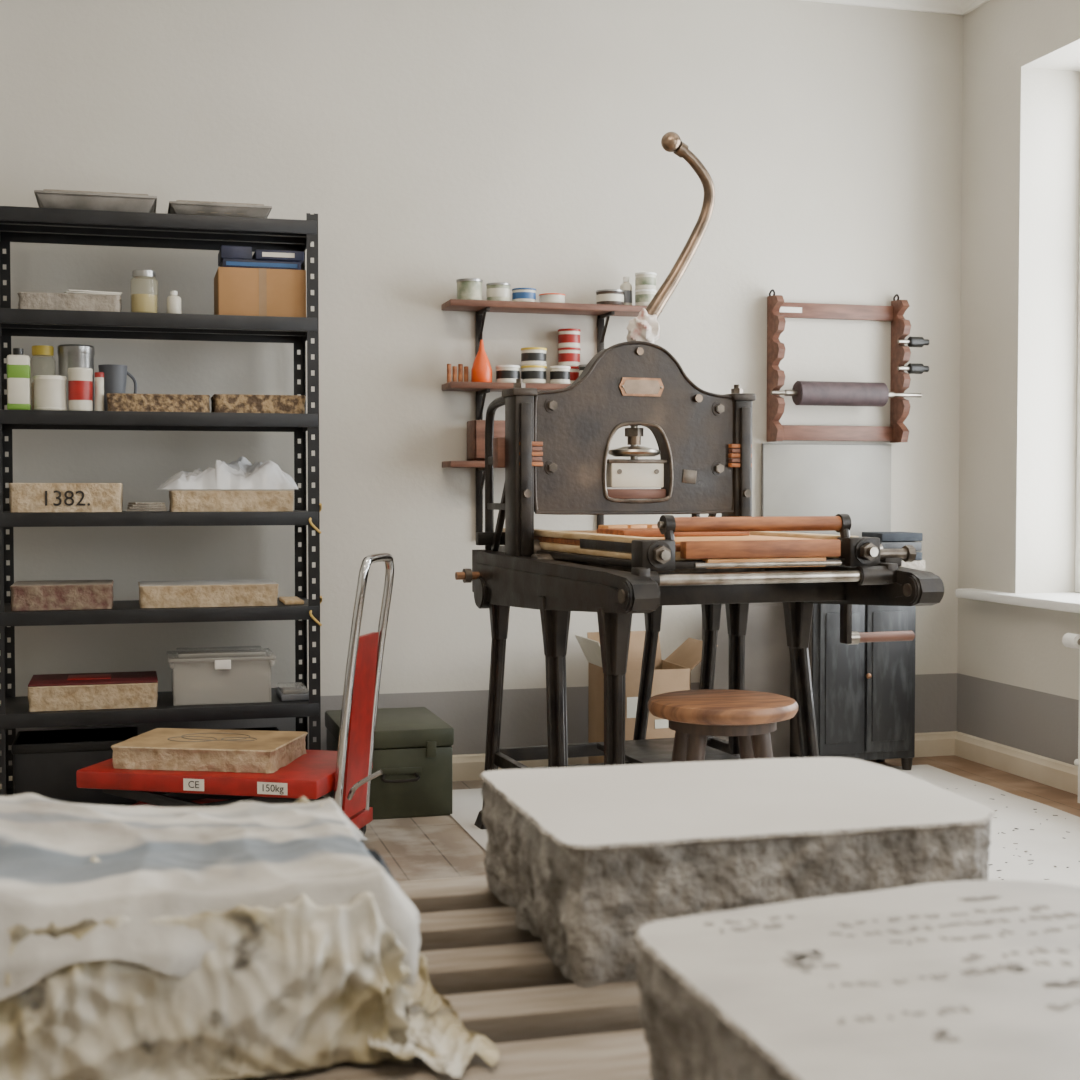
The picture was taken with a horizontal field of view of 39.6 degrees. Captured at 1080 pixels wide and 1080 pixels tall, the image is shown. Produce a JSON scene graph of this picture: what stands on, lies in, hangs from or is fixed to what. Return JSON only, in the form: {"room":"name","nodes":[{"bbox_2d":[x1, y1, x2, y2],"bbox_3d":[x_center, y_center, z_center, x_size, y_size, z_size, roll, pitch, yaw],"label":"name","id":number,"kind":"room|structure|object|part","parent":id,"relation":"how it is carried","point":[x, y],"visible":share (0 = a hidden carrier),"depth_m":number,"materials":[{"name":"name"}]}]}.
{"room":"art studio","nodes":[
{"label":"art studio","id":0,"kind":"room"},
{"bbox_2d":[0,0,962,771],"bbox_3d":[-1.092,-0.613,5.168,6.220,2.940,0.200,-1,2,-15],"label":"wall","id":1,"kind":"structure","parent":0,"point":[432,144],"depth_m":5.27,"materials":[{"name":"paint"}]},
{"bbox_2d":[0,731,957,788],"bbox_3d":[-1.121,0.816,5.092,5.700,0.090,0.022,-1,2,-15],"label":"baseboard","id":2,"kind":"structure","parent":1,"relation":"attached to","point":[465,767],"depth_m":5.42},
{"bbox_2d":[441,299,646,531],"bbox_3d":[0.043,-0.412,5.296,0.765,0.830,0.158,-1,2,-15],"label":"shelf","id":3,"kind":"object","parent":1,"relation":"attached to","point":[480,307],"visible":0.52,"depth_m":5.22,"materials":[{"name":"brown wood"}]},
{"bbox_2d":[447,364,467,382],"bbox_3d":[-0.285,-0.576,5.192,0.075,0.065,0.016,-1,2,-15],"label":"pegs","id":4,"kind":"object","parent":3,"relation":"on","point":[460,366],"visible":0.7,"depth_m":5.19,"materials":[{"name":"orange wood"}]},
{"bbox_2d":[456,278,482,299],"bbox_3d":[-0.244,-0.861,5.184,0.092,0.075,0.092,-1,2,-15],"label":"paint can","id":5,"kind":"object","parent":3,"relation":"on","point":[467,288],"visible":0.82,"depth_m":5.14,"materials":[{"name":"metal"}]},
{"bbox_2d":[471,340,491,381],"bbox_3d":[-0.202,-0.619,5.203,0.072,0.150,0.072,-1,2,-15],"label":"oil bottle","id":6,"kind":"object","parent":3,"relation":"on","point":[481,371],"visible":0.84,"depth_m":5.18,"materials":[{"name":"orange plastic"}]},
{"bbox_2d":[467,420,504,460],"bbox_3d":[-0.174,-0.345,5.230,0.140,0.140,0.120,-1,2,-15],"label":"wooden box","id":7,"kind":"object","parent":3,"relation":"on","point":[475,428],"visible":0.45,"depth_m":5.16,"materials":[{"name":"brown wood"}]},
{"bbox_2d":[486,282,510,300],"bbox_3d":[-0.144,-0.857,5.211,0.086,0.065,0.086,-1,2,-15],"label":"paint can","id":8,"kind":"object","parent":3,"relation":"on","point":[496,291],"visible":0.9,"depth_m":5.17,"materials":[{"name":"metal"}]},
{"bbox_2d":[496,365,519,382],"bbox_3d":[-0.112,-0.576,5.229,0.086,0.062,0.086,-1,2,-15],"label":"paint can","id":9,"kind":"object","parent":3,"relation":"in","point":[504,373],"visible":0.83,"depth_m":5.19,"materials":[{"name":"white paint"}]},
{"bbox_2d":[512,288,535,301],"bbox_3d":[-0.056,-0.851,5.235,0.086,0.050,0.086,-1,2,-15],"label":"paint can","id":10,"kind":"object","parent":3,"relation":"on","point":[518,294],"visible":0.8,"depth_m":5.20,"materials":[{"name":"blue metal"}]},
{"bbox_2d":[521,347,546,382],"bbox_3d":[-0.022,-0.608,5.252,0.092,0.125,0.092,-1,2,-15],"label":"paint can","id":11,"kind":"object","parent":3,"relation":"in","point":[533,359],"visible":0.95,"depth_m":5.21,"materials":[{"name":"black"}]},
{"bbox_2d":[539,293,565,302],"bbox_3d":[0.043,-0.843,5.262,0.094,0.034,0.094,-1,2,-15],"label":"paint can","id":12,"kind":"object","parent":3,"relation":"on","point":[546,297],"visible":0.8,"depth_m":5.22,"materials":[{"name":"white plastic"}]},
{"bbox_2d":[550,366,569,383],"bbox_3d":[0.070,-0.577,5.258,0.073,0.062,0.073,-1,2,-15],"label":"paint can","id":13,"kind":"object","parent":3,"relation":"in","point":[558,374],"visible":0.94,"depth_m":5.23,"materials":[{"name":"white paint"}]},
{"bbox_2d":[558,328,580,383],"bbox_3d":[0.104,-0.649,5.340,0.082,0.200,0.082,-1,2,-15],"label":"paint can","id":14,"kind":"object","parent":3,"relation":"in","point":[569,349],"visible":0.73,"depth_m":5.30,"materials":[{"name":"red metal"}]},
{"bbox_2d":[579,364,586,375],"bbox_3d":[0.172,-0.582,5.285,0.071,0.070,0.071,-1,2,-15],"label":"paint can","id":15,"kind":"object","parent":3,"relation":"in","point":[581,366],"visible":0.27,"depth_m":5.26,"materials":[{"name":"black"}]},
{"bbox_2d":[596,289,623,304],"bbox_3d":[0.248,-0.856,5.318,0.102,0.055,0.102,-1,2,-15],"label":"paint can","id":16,"kind":"object","parent":3,"relation":"on","point":[604,296],"visible":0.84,"depth_m":5.28,"materials":[{"name":"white metal"}]},
{"bbox_2d":[620,277,631,304],"bbox_3d":[0.308,-0.885,5.364,0.044,0.110,0.044,-1,2,-15],"label":"bottle","id":17,"kind":"object","parent":3,"relation":"on","point":[626,286],"visible":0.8,"depth_m":5.34,"materials":[{"name":"white paint"}]},
{"bbox_2d":[635,272,656,305],"bbox_3d":[0.376,-0.889,5.341,0.078,0.120,0.078,-1,2,-15],"label":"paint can","id":18,"kind":"object","parent":3,"relation":"on","point":[645,282],"visible":0.87,"depth_m":5.31,"materials":[{"name":"white paint"}]},
{"bbox_2d":[761,443,891,536],"bbox_3d":[1.081,-0.111,5.653,0.529,0.501,0.014,-1,2,-15],"label":"metal sheet","id":19,"kind":"object","parent":1,"relation":"attached to","point":[854,480],"visible":0.6,"depth_m":5.65,"materials":[{"name":"grey metal"}]},
{"bbox_2d":[767,289,910,442],"bbox_3d":[1.117,-0.649,5.605,0.539,0.564,0.108,-1,2,-15],"label":"rack","id":20,"kind":"object","parent":1,"relation":"attached to","point":[778,309],"visible":1,"depth_m":5.63,"materials":[{"name":"brown wood"}]},
{"bbox_2d":[770,381,921,406],"bbox_3d":[1.143,-0.543,5.583,0.610,0.090,0.090,-1,2,-15],"label":"roller","id":21,"kind":"object","parent":20,"relation":"on","point":[810,393],"visible":1,"depth_m":5.54,"materials":[{"name":"leather"}]},
{"bbox_2d":[897,363,928,373],"bbox_3d":[1.406,-0.646,5.651,0.125,0.040,0.040,-1,2,-15],"label":"handle","id":22,"kind":"object","parent":20,"relation":"on","point":[912,368],"depth_m":5.64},
{"bbox_2d":[897,337,929,347],"bbox_3d":[1.406,-0.746,5.648,0.125,0.040,0.040,-1,2,-15],"label":"handle","id":23,"kind":"object","parent":20,"relation":"on","point":[911,341],"depth_m":5.63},
{"bbox_2d":[801,0,964,15],"bbox_3d":[-1.109,-2.031,4.955,5.700,0.090,0.110,-1,2,-15],"label":"crown molding","id":24,"kind":"structure","parent":1,"relation":"attached to","point":[952,7],"depth_m":5.68,"materials":[{"name":"white paint"}]},
{"bbox_2d":[323,755,1079,880],"bbox_3d":[-0.094,1.029,1.559,6.220,0.100,7.790,-1,2,-15],"label":"floor","id":25,"kind":"structure","parent":0,"point":[429,847],"depth_m":4.53,"materials":[{"name":"brown wood"}]},
{"bbox_2d":[0,206,322,805],"bbox_3d":[-1.206,-0.074,4.764,0.985,1.890,0.419,-1,2,-15],"label":"shelving unit","id":26,"kind":"object","parent":25,"relation":"on","point":[17,224],"depth_m":4.67,"materials":[{"name":"black metal"}]},
{"bbox_2d":[7,348,30,409],"bbox_3d":[-1.565,-0.482,4.504,0.065,0.185,0.052,-1,2,-15],"label":"bottle","id":27,"kind":"object","parent":26,"relation":"on","point":[18,364],"visible":0.97,"depth_m":4.48,"materials":[{"name":"white plastic"}]},
{"bbox_2d":[31,345,53,409],"bbox_3d":[-1.555,-0.501,4.693,0.076,0.210,0.076,-1,2,-15],"label":"glass jar","id":28,"kind":"object","parent":26,"relation":"on","point":[37,350],"visible":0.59,"depth_m":4.67,"materials":[{"name":"beige"}]},
{"bbox_2d":[33,375,66,409],"bbox_3d":[-1.485,-0.444,4.548,0.098,0.105,0.098,-1,2,-15],"label":"jar","id":29,"kind":"object","parent":26,"relation":"on","point":[49,390],"visible":0.86,"depth_m":4.51,"materials":[{"name":"white plastic"}]},
{"bbox_2d":[10,580,113,610],"bbox_3d":[-1.483,0.170,4.668,0.299,0.075,0.272,-1,2,-15],"label":"stone","id":30,"kind":"object","parent":26,"relation":"on","point":[45,594],"visible":1,"depth_m":4.55,"materials":[{"name":"brown stone"}]},
{"bbox_2d":[9,483,122,511],"bbox_3d":[-1.468,-0.132,4.661,0.330,0.088,0.272,-1,2,-15],"label":"stone","id":31,"kind":"object","parent":26,"relation":"on","point":[24,497],"visible":1,"depth_m":4.53,"materials":[{"name":"beige stone"}]},
{"bbox_2d":[17,292,121,311],"bbox_3d":[-1.448,-0.720,4.631,0.302,0.055,0.220,-1,2,-15],"label":"stone","id":32,"kind":"object","parent":26,"relation":"on","point":[27,300],"visible":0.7,"depth_m":4.53,"materials":[{"name":"grey stone"}]},
{"bbox_2d":[64,289,121,294],"bbox_3d":[-1.385,-0.756,4.637,0.171,0.014,0.135,-1,2,-21],"label":"paper stack","id":33,"kind":"object","parent":32,"relation":"on","point":[69,290],"visible":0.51,"depth_m":4.58,"materials":[{"name":"white paper"}]},
{"bbox_2d":[11,727,137,804],"bbox_3d":[-1.453,0.712,4.709,0.370,0.200,0.270,-1,2,-15],"label":"crate","id":34,"kind":"object","parent":26,"relation":"on","point":[46,763],"visible":0.65,"depth_m":4.58,"materials":[{"name":"metal"}]},
{"bbox_2d":[57,344,94,410],"bbox_3d":[-1.464,-0.505,4.738,0.112,0.215,0.112,-1,2,-15],"label":"paint can","id":35,"kind":"object","parent":26,"relation":"on","point":[69,355],"visible":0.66,"depth_m":4.69,"materials":[{"name":"metal"}]},
{"bbox_2d":[68,368,92,410],"bbox_3d":[-1.399,-0.457,4.566,0.073,0.130,0.073,-1,2,-15],"label":"paint can","id":36,"kind":"object","parent":26,"relation":"on","point":[80,383],"visible":0.94,"depth_m":4.54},
{"bbox_2d":[28,678,157,711],"bbox_3d":[-1.395,0.475,4.701,0.385,0.075,0.270,-1,2,-15],"label":"stone","id":37,"kind":"object","parent":26,"relation":"on","point":[130,695],"visible":0.73,"depth_m":4.57,"materials":[{"name":"beige stone"}]},
{"bbox_2d":[28,671,157,686],"bbox_3d":[-1.396,0.433,4.700,0.380,0.009,0.260,-1,2,-15],"label":"folder","id":38,"kind":"object","parent":37,"relation":"on","point":[139,676],"visible":1,"depth_m":4.65,"materials":[{"name":"red"}]},
{"bbox_2d":[34,189,156,212],"bbox_3d":[-1.371,-1.025,4.645,0.355,0.061,0.295,-1,2,-15],"label":"tray","id":39,"kind":"object","parent":26,"relation":"on","point":[46,198],"visible":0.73,"depth_m":4.52,"materials":[{"name":"grey metal"}]},
{"bbox_2d":[94,372,103,410],"bbox_3d":[-1.349,-0.453,4.595,0.029,0.120,0.029,-1,2,-15],"label":"bottle","id":40,"kind":"object","parent":26,"relation":"on","point":[99,376],"visible":0.92,"depth_m":4.58,"materials":[{"name":"white plastic"}]},
{"bbox_2d":[98,364,136,410],"bbox_3d":[-1.365,-0.480,4.823,0.090,0.160,0.107,2,2,40],"label":"pitcher","id":41,"kind":"object","parent":26,"relation":"on","point":[115,376],"visible":0.52,"depth_m":4.78,"materials":[{"name":"grey metal"}]},
{"bbox_2d":[131,270,156,312],"bbox_3d":[-1.219,-0.760,4.620,0.082,0.135,0.082,-1,2,-15],"label":"glass jar","id":42,"kind":"object","parent":26,"relation":"on","point":[145,303],"visible":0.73,"depth_m":4.59,"materials":[{"name":"beige"}]},
{"bbox_2d":[127,502,166,510],"bbox_3d":[-1.228,-0.104,4.681,0.120,0.027,0.134,-1,2,-15],"label":"paper stack","id":43,"kind":"object","parent":26,"relation":"on","point":[137,506],"visible":1,"depth_m":4.63,"materials":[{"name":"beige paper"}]},
{"bbox_2d":[106,393,209,411],"bbox_3d":[-1.192,-0.423,4.685,0.310,0.055,0.189,-1,2,-15],"label":"stone","id":44,"kind":"object","parent":26,"relation":"on","point":[115,401],"visible":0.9,"depth_m":4.60,"materials":[{"name":"brown stone"}]},
{"bbox_2d":[167,291,180,313],"bbox_3d":[-1.131,-0.731,4.635,0.044,0.075,0.044,-1,2,-15],"label":"bottle","id":45,"kind":"object","parent":26,"relation":"on","point":[173,301],"visible":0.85,"depth_m":4.62,"materials":[{"name":"white paint"}]},
{"bbox_2d":[138,579,278,607],"bbox_3d":[-1.059,0.170,4.783,0.427,0.068,0.270,-1,2,-15],"label":"stone","id":46,"kind":"object","parent":26,"relation":"on","point":[252,592],"visible":1,"depth_m":4.67,"materials":[{"name":"beige stone"}]},
{"bbox_2d":[178,659,260,702],"bbox_3d":[-1.021,0.430,4.796,0.330,0.159,0.251,-1,2,-15],"label":"plastic storage box","id":47,"kind":"object","parent":26,"relation":"on","point":[195,689],"visible":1,"depth_m":4.71,"materials":[{"name":"grey plastic"}]},
{"bbox_2d":[168,200,271,217],"bbox_3d":[-1.014,-1.021,4.732,0.310,0.048,0.275,-1,2,-15],"label":"tray","id":48,"kind":"object","parent":26,"relation":"on","point":[188,207],"visible":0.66,"depth_m":4.61,"materials":[{"name":"grey metal"}]},
{"bbox_2d":[166,727,278,798],"bbox_3d":[-1.019,0.719,4.828,0.370,0.180,0.270,-1,2,-15],"label":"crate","id":49,"kind":"object","parent":26,"relation":"on","point":[262,728],"visible":0.06,"depth_m":4.92,"materials":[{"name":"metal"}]},
{"bbox_2d":[169,491,293,511],"bbox_3d":[-0.989,-0.125,4.792,0.381,0.065,0.270,-1,2,-15],"label":"stone","id":50,"kind":"object","parent":26,"relation":"on","point":[180,501],"visible":1,"depth_m":4.67,"materials":[{"name":"beige stone"}]},
{"bbox_2d":[157,456,297,488],"bbox_3d":[-0.996,-0.215,4.786,0.446,0.106,0.272,-1,2,-15],"label":"crumpled plastic bag","id":51,"kind":"object","parent":50,"relation":"on","point":[239,474],"visible":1,"depth_m":4.70,"materials":[{"name":"white plastic"}]},
{"bbox_2d":[211,394,305,413],"bbox_3d":[-0.899,-0.427,4.775,0.287,0.058,0.210,-1,2,-15],"label":"stone","id":52,"kind":"object","parent":26,"relation":"on","point":[222,403],"visible":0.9,"depth_m":4.68,"materials":[{"name":"brown stone"}]},
{"bbox_2d":[214,267,305,316],"bbox_3d":[-0.898,-0.774,4.800,0.270,0.152,0.261,-1,2,-15],"label":"cardboard box","id":53,"kind":"object","parent":26,"relation":"on","point":[237,291],"visible":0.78,"depth_m":4.67,"materials":[{"name":"brown cardboard"}]},
{"bbox_2d":[218,245,303,269],"bbox_3d":[-0.892,-0.885,4.782,0.255,0.070,0.212,-1,2,-15],"label":"boxes","id":54,"kind":"object","parent":53,"relation":"on","point":[228,256],"visible":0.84,"depth_m":4.68,"materials":[{"name":"blue cardboard"}]},
{"bbox_3d":[-0.804,0.196,4.848,0.060,0.012,0.200,-1,2,-15],"label":"wooden strip","id":55,"kind":"part","parent":26,"relation":"part of","materials":[{"name":"beige wood"}]},
{"bbox_2d":[276,686,308,700],"bbox_3d":[-0.801,0.490,4.859,0.090,0.035,0.200,-1,2,-15],"label":"plastic tray","id":56,"kind":"object","parent":26,"relation":"on","point":[297,693],"visible":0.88,"depth_m":4.79,"materials":[{"name":"grey"}]},
{"bbox_2d":[76,553,393,835],"bbox_3d":[-0.804,0.462,4.217,0.853,0.856,0.452,0,2,13],"label":"cart","id":57,"kind":"object","parent":25,"relation":"on","point":[347,771],"visible":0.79,"depth_m":4.07,"materials":[{"name":"red paint"}]},
{"bbox_3d":[-0.928,0.656,4.021,0.060,0.032,0.001,0,2,13],"label":"plate","id":58,"kind":"part","parent":57,"relation":"part of","materials":[{"name":"white paper"}]},
{"bbox_2d":[111,728,307,772],"bbox_3d":[-0.926,0.591,4.237,0.470,0.064,0.330,0,2,9],"label":"stone","id":59,"kind":"object","parent":57,"relation":"on","point":[176,749],"visible":1,"depth_m":4.11,"materials":[{"name":"brown stone"}]},
{"bbox_3d":[-0.709,0.658,3.971,0.085,0.032,0.001,0,2,13],"label":"plate","id":60,"kind":"part","parent":57,"relation":"part of","materials":[{"name":"white paper"}]},
{"bbox_2d":[325,707,453,819],"bbox_3d":[-0.498,0.727,4.913,0.350,0.280,0.509,-1,2,-15],"label":"chest","id":61,"kind":"object","parent":25,"relation":"on","point":[412,751],"visible":0.7,"depth_m":4.72,"materials":[{"name":"green metal"}]},
{"bbox_2d":[230,875,651,1079],"bbox_3d":[-0.193,0.710,1.151,1.460,0.565,1.235,-1,2,-15],"label":"wooden pallet","id":62,"kind":"object","parent":25,"relation":"on","point":[499,978],"visible":0.02,"depth_m":1.36,"materials":[{"name":"brown wood"}]},
{"bbox_2d":[0,793,498,1079],"bbox_3d":[-0.418,0.331,1.335,0.690,0.178,0.516,-1,2,-15],"label":"plastic sheet","id":63,"kind":"object","parent":62,"relation":"on","point":[243,939],"visible":1,"depth_m":1.20,"materials":[{"name":"plastic"}]},
{"bbox_2d":[479,757,993,987],"bbox_3d":[0.206,0.343,1.635,0.499,0.134,0.409,-1,2,-15],"label":"stone","id":64,"kind":"object","parent":62,"relation":"on","point":[586,857],"visible":0.86,"depth_m":1.49,"materials":[{"name":"grey stone"}]},
{"bbox_2d":[634,880,1079,1079],"bbox_3d":[0.329,0.364,0.995,0.448,0.135,0.526,-1,2,-15],"label":"stone","id":65,"kind":"object","parent":62,"relation":"on","point":[967,979],"visible":1,"depth_m":1.02,"materials":[{"name":"grey stone"}]},
{"bbox_2d":[702,602,789,757],"bbox_3d":[0.754,0.527,5.484,0.330,0.640,0.055,-1,2,-15],"label":"leaning board","id":66,"kind":"object","parent":25,"relation":"on","point":[767,654],"visible":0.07,"depth_m":5.47,"materials":[{"name":"brown wood"}]},
{"bbox_2d":[450,764,1079,886],"bbox_3d":[0.914,0.894,3.961,1.900,0.006,2.900,-1,2,-15],"label":"cloth","id":67,"kind":"object","parent":25,"relation":"on","point":[1031,840],"visible":0.21,"depth_m":4.54,"materials":[{"name":"white fabric"}]},
{"bbox_2d":[575,631,717,763],"bbox_3d":[0.363,0.594,5.248,0.433,0.523,0.315,-1,2,-15],"label":"open cardboard box","id":68,"kind":"object","parent":67,"relation":"on","point":[671,674],"visible":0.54,"depth_m":5.18,"materials":[{"name":"brown cardboard"}]},
{"bbox_2d":[455,132,943,829],"bbox_3d":[0.458,-0.159,4.196,1.117,2.099,1.329,-1,2,-20],"label":"press","id":69,"kind":"object","parent":67,"relation":"on","point":[553,452],"visible":0.95,"depth_m":4.34,"materials":[{"name":"metal"}]},
{"bbox_2d":[648,689,797,762],"bbox_3d":[0.439,0.642,3.621,0.360,0.523,0.360,-1,2,-15],"label":"wooden stool","id":70,"kind":"object","parent":67,"relation":"on","point":[694,715],"visible":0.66,"depth_m":3.52,"materials":[{"name":"brown wood"}]},
{"bbox_2d":[790,604,915,769],"bbox_3d":[1.147,0.497,5.536,0.445,0.698,0.290,-1,2,-15],"label":"base cabinet","id":71,"kind":"object","parent":25,"relation":"on","point":[864,693],"visible":0.72,"depth_m":5.42,"materials":[{"name":"black wood"}]},
{"bbox_2d":[862,532,924,570],"bbox_3d":[1.288,0.057,5.538,0.205,0.170,0.188,-1,2,-15],"label":"stack","id":72,"kind":"object","parent":71,"relation":"on","point":[889,540],"visible":0.39,"depth_m":5.46,"materials":[{"name":"grey paper"}]},
{"bbox_2d":[1062,633,1079,802],"bbox_3d":[1.905,0.604,4.477,0.090,0.555,1.108,-1,2,-15],"label":"radiator","id":73,"kind":"object","parent":25,"relation":"on","point":[1070,640],"visible":1,"depth_m":4.94,"materials":[{"name":"white metal"}]},
{"bbox_2d":[957,0,1079,764],"bbox_3d":[2.752,-0.516,2.284,0.320,2.940,7.390,-1,2,-15],"label":"wall","id":74,"kind":"structure","parent":0,"point":[1018,682],"depth_m":5.47,"materials":[{"name":"paint"}]},
{"bbox_2d":[959,0,989,15],"bbox_3d":[2.545,-1.939,2.180,0.110,0.090,7.390,-1,2,-15],"label":"crown molding","id":75,"kind":"structure","parent":74,"relation":"attached to","point":[967,6],"depth_m":5.67,"materials":[{"name":"white paint"}]},
{"bbox_2d":[955,732,1077,794],"bbox_3d":[2.590,0.910,2.276,0.022,0.090,7.368,-1,2,-15],"label":"baseboard","id":76,"kind":"structure","parent":74,"relation":"attached to","point":[1041,769],"depth_m":5.41,"materials":[{"name":"beige wood"}]},
{"bbox_2d":[956,588,1079,612],"bbox_3d":[2.004,0.234,4.779,0.315,0.034,2.047,-1,2,-15],"label":"windowsill","id":77,"kind":"structure","parent":74,"relation":"attached to","point":[1065,601],"depth_m":5.33,"materials":[{"name":"white paint"}]},
{"bbox_2d":[1075,203,1079,591],"bbox_3d":[2.187,-0.732,4.797,0.065,1.894,1.445,-1,2,-15],"label":"window","id":78,"kind":"structure","parent":74,"relation":"in","point":[1077,540],"depth_m":5.49,"materials":[{"name":"white paint"}]}
]}

